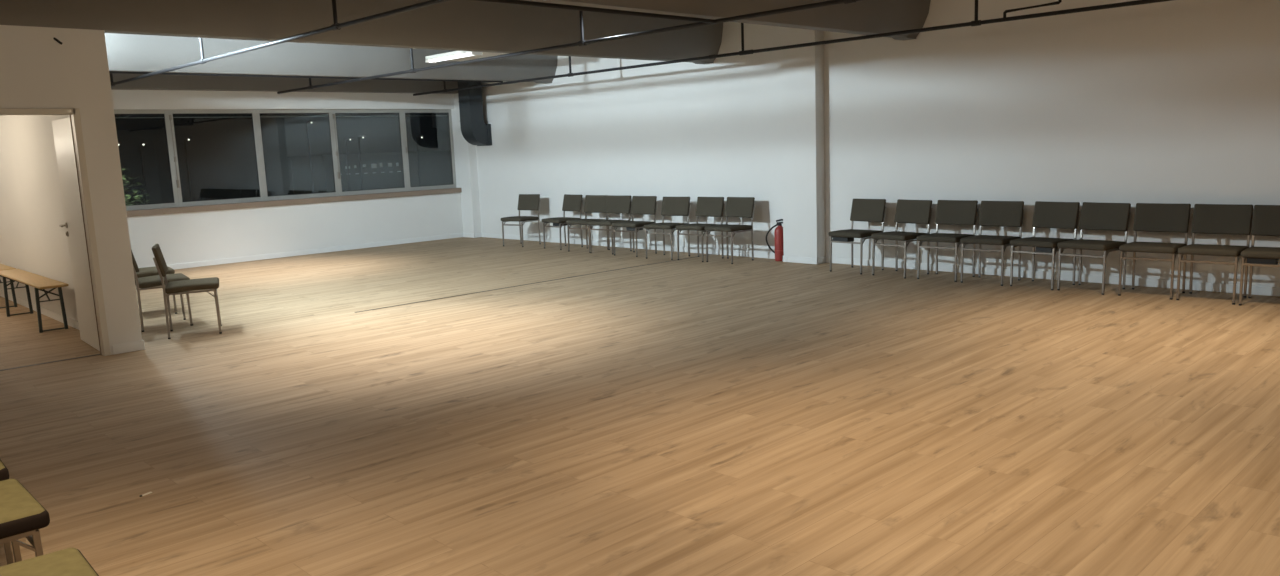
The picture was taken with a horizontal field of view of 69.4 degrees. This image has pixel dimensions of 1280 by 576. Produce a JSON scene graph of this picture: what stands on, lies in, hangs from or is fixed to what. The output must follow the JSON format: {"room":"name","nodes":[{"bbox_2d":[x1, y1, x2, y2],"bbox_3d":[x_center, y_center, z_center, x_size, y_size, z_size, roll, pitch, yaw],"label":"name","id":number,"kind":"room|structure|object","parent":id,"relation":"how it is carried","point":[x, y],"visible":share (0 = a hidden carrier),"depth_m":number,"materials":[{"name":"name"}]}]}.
{"room":"community hall","nodes":[
{"label":"community hall","id":0,"kind":"room"},
{"bbox_2d":[0,115,77,320],"bbox_3d":[-6.805,-1.417,10.263,0.100,3.450,6.330,-11,12,-43],"label":"wall","id":1,"kind":"structure","parent":0,"point":[32,240],"depth_m":10.09,"materials":[{"name":"white paint"}]},
{"bbox_2d":[0,290,79,329],"bbox_3d":[-7.140,0.210,10.845,0.014,0.085,5.300,-11,12,-43],"label":"baseboard","id":2,"kind":"structure","parent":1,"relation":"attached to","point":[73,323],"depth_m":10.28,"materials":[{"name":"white wood"}]},
{"bbox_2d":[109,71,502,81],"bbox_3d":[-4.710,-2.933,12.850,6.850,0.020,0.020,-11,12,-43],"label":"duct","id":3,"kind":"object","parent":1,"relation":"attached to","point":[109,71],"visible":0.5,"depth_m":12.75,"materials":[{"name":"grey metal"}]},
{"bbox_2d":[0,25,141,354],"bbox_3d":[-6.373,-0.475,6.277,5.200,2.765,0.100,-11,12,-43],"label":"wall","id":4,"kind":"structure","parent":0,"point":[37,71],"depth_m":7.81,"materials":[{"name":"white paint"}]},
{"bbox_2d":[0,354,99,370],"bbox_3d":[-5.237,0.674,7.612,1.650,0.004,0.035,-11,12,-43],"label":"trim","id":5,"kind":"structure","parent":4,"relation":"attached to","point":[94,354],"depth_m":7.83,"materials":[{"name":"brown wood"}]},
{"bbox_2d":[0,108,110,355],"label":"door","id":6,"kind":"structure","parent":4,"relation":"in","point":[68,136],"depth_m":8.05,"materials":[{"name":"paint"}]},
{"bbox_2d":[112,340,144,354],"bbox_3d":[-4.505,0.522,8.143,0.257,0.085,0.014,-11,12,-43],"label":"baseboard","id":7,"kind":"structure","parent":4,"relation":"attached to","point":[137,345],"depth_m":8.14,"materials":[{"name":"white wood"}]},
{"bbox_2d":[0,0,722,61],"bbox_3d":[-3.674,-2.700,8.716,13.000,0.688,0.570,-11,12,-43],"label":"beam","id":8,"kind":"structure","parent":4,"relation":"attached to","point":[457,25],"depth_m":9.52,"materials":[{"name":"grey concrete"}]},
{"bbox_2d":[112,90,462,267],"bbox_3d":[-8.116,-1.865,13.513,13.000,3.450,0.200,-11,12,-43],"label":"wall","id":9,"kind":"structure","parent":0,"point":[188,237],"depth_m":15.54,"materials":[{"name":"white paint"}]},
{"bbox_2d":[114,110,178,210],"bbox_3d":[-7.760,-1.925,13.939,1.350,1.503,0.070,-11,12,-43],"label":"window","id":10,"kind":"structure","parent":9,"relation":"in","point":[175,203],"depth_m":14.28,"materials":[{"name":"grey metal"}]},
{"bbox_2d":[168,109,264,206],"bbox_3d":[-6.782,-2.104,14.853,1.350,1.503,0.104,-11,12,-43],"label":"window","id":11,"kind":"structure","parent":9,"relation":"in","point":[252,112],"depth_m":14.81,"materials":[{"name":"grey metal"}]},
{"bbox_2d":[109,73,457,93],"bbox_3d":[-6.162,-3.547,14.939,7.800,0.710,0.220,-11,12,-43],"label":"ceiling beam","id":12,"kind":"structure","parent":9,"relation":"attached to","point":[156,82],"depth_m":14.95,"materials":[{"name":"grey concrete"}]},
{"bbox_2d":[126,188,461,216],"bbox_3d":[-6.195,-1.401,15.361,7.560,0.089,0.165,-11,12,-43],"label":"trim","id":13,"kind":"structure","parent":9,"relation":"attached to","point":[143,212],"depth_m":15.46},
{"bbox_2d":[255,109,338,200],"bbox_3d":[-5.836,-2.283,15.783,1.327,1.503,0.070,-11,12,-43],"label":"window","id":14,"kind":"structure","parent":9,"relation":"in","point":[258,111],"depth_m":15.75,"materials":[{"name":"grey metal"}]},
{"bbox_2d":[143,233,462,269],"bbox_3d":[-6.177,-0.529,15.416,7.630,0.085,0.014,-11,12,-43],"label":"baseboard","id":15,"kind":"structure","parent":9,"relation":"attached to","point":[456,235],"depth_m":15.87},
{"bbox_2d":[332,109,407,195],"bbox_3d":[-4.861,-2.461,16.695,1.368,1.503,0.104,-11,12,-43],"label":"window","id":16,"kind":"structure","parent":9,"relation":"in","point":[334,111],"depth_m":16.68,"materials":[{"name":"grey metal"}]},
{"bbox_2d":[402,109,455,190],"bbox_3d":[-3.996,-2.623,17.532,1.060,1.503,0.092,-11,12,-43],"label":"window","id":17,"kind":"structure","parent":9,"relation":"in","point":[453,185],"depth_m":17.56,"materials":[{"name":"grey metal"}]},
{"bbox_2d":[286,150,451,193],"bbox_3d":[-18.453,-6.814,65.187,10.400,5.350,5.400,-11,12,-43],"label":"building","id":18,"kind":"structure","parent":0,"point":[379,170],"depth_m":62.43,"materials":[{"name":"white"}]},
{"bbox_2d":[0,237,1279,575],"bbox_3d":[-1.698,0.624,7.446,13.200,0.120,18.200,-11,12,-43],"label":"floor","id":19,"kind":"structure","parent":0,"point":[689,416],"depth_m":5.52,"materials":[{"name":"brown wood"}]},
{"bbox_2d":[0,459,13,564],"bbox_3d":[-2.799,0.761,3.575,0.544,0.867,0.491,-10,12,-41],"label":"chair","id":20,"kind":"object","parent":19,"relation":"on","point":[4,473],"visible":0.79,"depth_m":3.59,"materials":[{"name":"green fabric"}]},
{"bbox_2d":[0,264,16,307],"bbox_3d":[-8.175,-0.067,11.590,0.252,0.487,2.250,-11,12,-43],"label":"bench","id":21,"kind":"object","parent":19,"relation":"on","point":[2,266],"visible":0.61,"depth_m":11.05,"materials":[{"name":"brown wood"}]},
{"bbox_2d":[0,479,49,561],"bbox_3d":[-2.345,0.817,3.100,0.544,0.867,0.491,-11,12,-43],"label":"chair","id":22,"kind":"object","parent":19,"relation":"on","point":[22,515],"visible":1,"depth_m":3.10,"materials":[{"name":"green fabric"}]},
{"bbox_2d":[0,269,68,332],"bbox_3d":[-6.543,0.123,9.939,0.252,0.487,2.250,-11,12,-43],"label":"bench","id":23,"kind":"object","parent":19,"relation":"on","point":[39,282],"visible":1,"depth_m":9.51,"materials":[{"name":"brown wood"}]},
{"bbox_2d":[0,548,98,575],"bbox_3d":[-1.741,0.892,2.457,0.544,0.867,0.491,-10,12,-41],"label":"chair","id":24,"kind":"object","parent":19,"relation":"on","point":[69,561],"visible":1,"depth_m":2.64,"materials":[{"name":"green fabric"}]},
{"bbox_2d":[134,266,177,313],"bbox_3d":[-5.426,-0.140,10.114,0.541,0.867,0.485,-9,11,-35],"label":"chair","id":25,"kind":"object","parent":19,"relation":"on","point":[146,271],"visible":0.27,"depth_m":10.03,"materials":[{"name":"green fabric"}]},
{"bbox_2d":[131,250,192,331],"bbox_3d":[-4.876,-0.043,9.342,0.541,0.867,0.485,-8,10,-33],"label":"chair","id":26,"kind":"object","parent":19,"relation":"on","point":[150,282],"visible":0.51,"depth_m":9.14,"materials":[{"name":"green fabric"}]},
{"bbox_2d":[152,244,221,338],"bbox_3d":[-4.344,0.004,8.899,0.541,0.867,0.485,-6,10,-24],"label":"chair","id":27,"kind":"object","parent":19,"relation":"on","point":[201,284],"visible":1,"depth_m":8.74,"materials":[{"name":"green fabric"}]},
{"bbox_2d":[501,194,540,246],"bbox_3d":[-2.052,-1.171,15.974,0.485,0.867,0.541,4,11,36],"label":"chair","id":28,"kind":"object","parent":19,"relation":"on","point":[525,201],"visible":1,"depth_m":15.99,"materials":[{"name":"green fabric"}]},
{"bbox_2d":[355,254,710,312],"bbox_3d":[-0.976,-0.121,11.709,5.680,0.003,0.025,-11,12,-43],"label":"trim","id":29,"kind":"structure","parent":19,"relation":"on","point":[708,254],"depth_m":11.23,"materials":[{"name":"brown wood"}]},
{"bbox_2d":[541,194,582,249],"bbox_3d":[-1.276,-1.098,15.300,0.541,0.867,0.485,-10,12,-41],"label":"chair","id":30,"kind":"object","parent":19,"relation":"on","point":[571,202],"visible":0.85,"depth_m":15.29,"materials":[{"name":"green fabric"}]},
{"bbox_2d":[566,195,608,252],"bbox_3d":[-0.829,-1.032,14.757,0.485,0.867,0.541,5,11,39],"label":"chair","id":31,"kind":"object","parent":19,"relation":"on","point":[593,203],"visible":0.91,"depth_m":14.79,"materials":[{"name":"green fabric"}]},
{"bbox_2d":[588,195,631,253],"bbox_3d":[-0.459,-0.991,14.393,0.485,0.867,0.541,5,11,39],"label":"chair","id":32,"kind":"object","parent":19,"relation":"on","point":[615,204],"visible":0.88,"depth_m":14.41,"materials":[{"name":"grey fabric"}]},
{"bbox_2d":[612,196,656,256],"bbox_3d":[-0.074,-0.939,13.960,0.485,0.867,0.541,5,12,41],"label":"chair","id":33,"kind":"object","parent":19,"relation":"on","point":[645,205],"visible":0.93,"depth_m":13.96,"materials":[{"name":"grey fabric"}]},
{"bbox_2d":[644,197,690,259],"bbox_3d":[0.404,-0.878,13.441,0.485,0.867,0.541,4,11,37],"label":"chair","id":34,"kind":"object","parent":19,"relation":"on","point":[671,206],"visible":0.91,"depth_m":13.47,"materials":[{"name":"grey fabric"}]},
{"bbox_2d":[676,197,723,261],"bbox_3d":[0.856,-0.839,13.068,0.485,0.867,0.541,6,12,44],"label":"chair","id":35,"kind":"object","parent":19,"relation":"on","point":[706,206],"visible":0.89,"depth_m":13.08,"materials":[{"name":"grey fabric"}]},
{"bbox_2d":[704,197,754,263],"bbox_3d":[1.241,-0.802,12.732,0.541,0.867,0.485,-11,12,-43],"label":"chair","id":36,"kind":"object","parent":19,"relation":"on","point":[743,207],"visible":1,"depth_m":12.73,"materials":[{"name":"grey fabric"}]},
{"bbox_2d":[766,219,783,260],"bbox_3d":[1.855,-0.655,12.594,0.285,0.571,0.151,-1,9,9],"label":"fire extinguisher","id":37,"kind":"object","parent":19,"relation":"on","point":[778,234],"visible":0.92,"depth_m":12.54,"materials":[{"name":"red metal"}]},
{"bbox_2d":[828,199,885,273],"bbox_3d":[2.666,-0.643,11.334,0.541,0.867,0.485,-10,11,-40],"label":"chair","id":38,"kind":"object","parent":19,"relation":"on","point":[866,210],"visible":0.93,"depth_m":11.32,"materials":[{"name":"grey fabric"}]},
{"bbox_2d":[871,199,931,278],"bbox_3d":[3.077,-0.588,10.870,0.541,0.867,0.485,-9,11,-37],"label":"chair","id":39,"kind":"object","parent":19,"relation":"on","point":[907,211],"visible":0.93,"depth_m":10.86,"materials":[{"name":"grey fabric"}]},
{"bbox_2d":[916,200,977,281],"bbox_3d":[3.487,-0.546,10.496,0.485,0.867,0.541,6,12,45],"label":"chair","id":40,"kind":"object","parent":19,"relation":"on","point":[950,212],"visible":0.95,"depth_m":10.51,"materials":[{"name":"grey fabric"}]},
{"bbox_2d":[960,201,1023,285],"bbox_3d":[3.850,-0.501,10.112,0.485,0.867,0.541,6,12,45],"label":"chair","id":41,"kind":"object","parent":19,"relation":"on","point":[992,213],"visible":0.96,"depth_m":10.12,"materials":[{"name":"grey fabric"}]},
{"bbox_2d":[1010,201,1079,289],"bbox_3d":[4.250,-0.456,9.716,0.541,0.867,0.485,-9,11,-37],"label":"chair","id":42,"kind":"object","parent":19,"relation":"on","point":[1060,215],"visible":0.89,"depth_m":9.71,"materials":[{"name":"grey fabric"}]},
{"bbox_2d":[1057,202,1130,294],"bbox_3d":[4.584,-0.413,9.347,0.541,0.867,0.485,-9,11,-37],"label":"chair","id":43,"kind":"object","parent":19,"relation":"on","point":[1094,215],"visible":0.96,"depth_m":9.34,"materials":[{"name":"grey fabric"}]},
{"bbox_2d":[1118,203,1190,299],"bbox_3d":[4.986,-0.370,8.966,0.485,0.867,0.541,6,12,43],"label":"chair","id":44,"kind":"object","parent":19,"relation":"on","point":[1149,217],"visible":0.96,"depth_m":8.98,"materials":[{"name":"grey fabric"}]},
{"bbox_2d":[1176,204,1252,304],"bbox_3d":[5.349,-0.329,8.610,0.485,0.867,0.541,6,12,44],"label":"chair","id":45,"kind":"object","parent":19,"relation":"on","point":[1236,219],"visible":0.97,"depth_m":8.63,"materials":[{"name":"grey fabric"}]},
{"bbox_2d":[1239,205,1279,305],"bbox_3d":[5.697,-0.288,8.254,0.485,0.867,0.541,6,12,42],"label":"chair","id":46,"kind":"object","parent":19,"relation":"on","point":[1266,218],"visible":1,"depth_m":8.39,"materials":[{"name":"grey fabric"}]},
{"bbox_2d":[476,0,1279,286],"bbox_3d":[2.884,-2.005,11.633,0.200,3.450,18.200,-11,12,-43],"label":"wall","id":47,"kind":"structure","parent":0,"point":[1174,101],"depth_m":10.67,"materials":[{"name":"white paint"}]},
{"bbox_2d":[105,33,557,81],"bbox_3d":[-4.359,-3.345,13.097,7.800,0.688,0.570,-11,12,-43],"label":"ceiling","id":48,"kind":"structure","parent":47,"relation":"attached to","point":[125,52],"depth_m":12.61,"materials":[{"name":"white paint"}]},
{"bbox_2d":[454,93,481,232],"bbox_3d":[-3.320,-2.695,17.706,0.165,3.450,0.385,-11,12,-43],"label":"pillar","id":49,"kind":"structure","parent":47,"relation":"attached to","point":[467,156],"depth_m":17.71,"materials":[{"name":"white paint"}]},
{"bbox_2d":[457,81,491,145],"bbox_3d":[-3.076,-3.467,17.101,0.436,1.660,0.380,-11,12,-43],"label":"ventilation duct","id":50,"kind":"object","parent":47,"relation":"attached to","point":[474,130],"visible":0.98,"depth_m":17.00,"materials":[{"name":"grey metal"}]},
{"bbox_2d":[693,61,713,63],"bbox_3d":[0.898,-3.199,13.138,0.260,0.018,0.170,-11,12,-43],"label":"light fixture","id":51,"kind":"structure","parent":47,"relation":"attached to","point":[701,62],"depth_m":13.11,"materials":[{"name":"white plastic"}]},
{"bbox_2d":[524,0,930,37],"bbox_3d":[-1.462,-2.439,6.459,13.000,0.688,0.570,-11,12,-43],"label":"beam","id":52,"kind":"structure","parent":47,"relation":"attached to","point":[863,17],"depth_m":9.26,"materials":[{"name":"grey concrete"}]},
{"bbox_2d":[780,27,825,257],"bbox_3d":[2.136,-2.050,12.116,0.195,3.450,0.540,-11,12,-43],"label":"pillar","id":53,"kind":"structure","parent":47,"relation":"attached to","point":[802,68],"depth_m":12.05,"materials":[{"name":"white paint"}]},
{"bbox_2d":[782,255,825,263],"bbox_3d":[2.196,-0.387,12.367,0.209,0.085,0.568,-11,12,-43],"label":"baseboard","id":54,"kind":"structure","parent":47,"relation":"attached to","point":[794,259],"depth_m":12.24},
{"bbox_2d":[463,233,1279,296],"bbox_3d":[2.883,-0.309,11.687,0.179,0.085,18.000,-11,12,-43],"label":"baseboard","id":55,"kind":"structure","parent":47,"relation":"attached to","point":[1147,282],"depth_m":10.86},
{"bbox_2d":[893,36,915,39],"bbox_3d":[3.109,-2.939,10.881,0.260,0.018,0.170,-11,12,-43],"label":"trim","id":56,"kind":"structure","parent":47,"relation":"attached to","point":[902,37],"depth_m":10.84,"materials":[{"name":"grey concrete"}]},
{"bbox_3d":[-1.836,-2.917,6.902,13.200,0.150,18.200,-11,12,-43],"label":"ceiling","id":57,"kind":"structure","parent":0,"visible":0},
{"bbox_2d":[110,0,450,86],"bbox_3d":[-1.847,-2.454,6.945,0.054,0.777,15.200,-11,12,-43],"label":"rail","id":58,"kind":"object","parent":57,"relation":"hanging from","point":[336,26],"visible":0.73,"depth_m":8.16,"materials":[{"name":"grey metal"}]},
{"bbox_2d":[473,0,714,22],"bbox_3d":[-0.302,-2.214,7.377,2.700,0.035,0.035,-11,12,-43],"label":"rail","id":59,"kind":"object","parent":58,"relation":"attached to","point":[516,2],"visible":1,"depth_m":7.33,"materials":[{"name":"black metal"}]},
{"bbox_2d":[425,51,508,62],"bbox_3d":[-2.498,-3.538,13.276,0.640,0.505,1.200,-11,12,-43],"label":"ceiling lamp","id":60,"kind":"object","parent":57,"relation":"hanging from","point":[455,55],"visible":0.67,"depth_m":13.18,"materials":[{"name":"white plastic"}]},
{"bbox_2d":[277,0,860,93],"bbox_3d":[-0.235,-2.860,9.180,0.054,0.777,16.200,-11,12,-43],"label":"rail","id":61,"kind":"object","parent":57,"relation":"hanging from","point":[582,42],"visible":0.8,"depth_m":9.56,"materials":[{"name":"grey metal"}]},
{"bbox_2d":[413,0,1171,95],"bbox_3d":[1.555,-3.204,10.964,0.054,0.777,16.300,-11,12,-43],"label":"rail","id":62,"kind":"object","parent":57,"relation":"hanging from","point":[976,22],"visible":0.89,"depth_m":10.14,"materials":[{"name":"black metal"}]},
{"label":"outside","id":63,"kind":"structure","parent":0,"visible":0},
{"bbox_3d":[-24.056,-3.180,61.240,90.000,0.200,89.400,-11,12,-43],"label":"trim","id":64,"kind":"structure","parent":63,"visible":0},
{"bbox_2d":[121,168,148,204],"bbox_3d":[-16.835,-1.312,28.801,3.089,5.398,3.104,-11,12,-43],"label":"tree","id":65,"kind":"object","parent":64,"relation":"on","point":[137,198],"visible":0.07,"depth_m":28.90,"materials":[{"name":"green plant"}]},
{"bbox_2d":[139,141,147,203],"bbox_3d":[-22.154,-3.496,41.783,0.180,6.180,0.800,-11,12,-43],"label":"street lamp","id":66,"kind":"object","parent":64,"relation":"on","point":[142,142],"visible":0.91,"depth_m":41.72,"materials":[{"name":"black metal"}]},
{"bbox_2d":[184,137,192,200],"bbox_3d":[-20.770,-3.839,43.101,0.180,6.350,0.800,-11,12,-43],"label":"street lamp","id":67,"kind":"object","parent":64,"relation":"on","point":[185,138],"visible":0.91,"depth_m":43.04,"materials":[{"name":"black metal"}]},
{"bbox_2d":[306,120,314,192],"bbox_3d":[-16.526,-4.982,47.127,0.180,7.060,0.800,-11,12,-43],"label":"street lamp","id":68,"kind":"object","parent":64,"relation":"on","point":[311,121],"visible":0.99,"depth_m":47.05,"materials":[{"name":"black metal"}]},
{"bbox_2d":[345,137,353,190],"bbox_3d":[-15.063,-4.811,48.580,0.180,6.170,0.800,-11,12,-43],"label":"street lamp","id":69,"kind":"object","parent":64,"relation":"on","point":[350,138],"visible":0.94,"depth_m":48.51,"materials":[{"name":"grey metal"}]},
{"bbox_2d":[357,135,365,189],"bbox_3d":[-14.543,-4.953,49.074,0.180,6.260,0.800,-11,12,-43],"label":"street lamp","id":70,"kind":"object","parent":64,"relation":"on","point":[362,136],"visible":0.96,"depth_m":49.01,"materials":[{"name":"grey metal"}]},
{"bbox_2d":[416,135,424,185],"bbox_3d":[-12.037,-5.385,51.480,0.180,6.190,0.800,-11,12,-43],"label":"street lamp","id":71,"kind":"object","parent":64,"relation":"on","point":[421,136],"visible":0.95,"depth_m":51.40,"materials":[{"name":"grey metal"}]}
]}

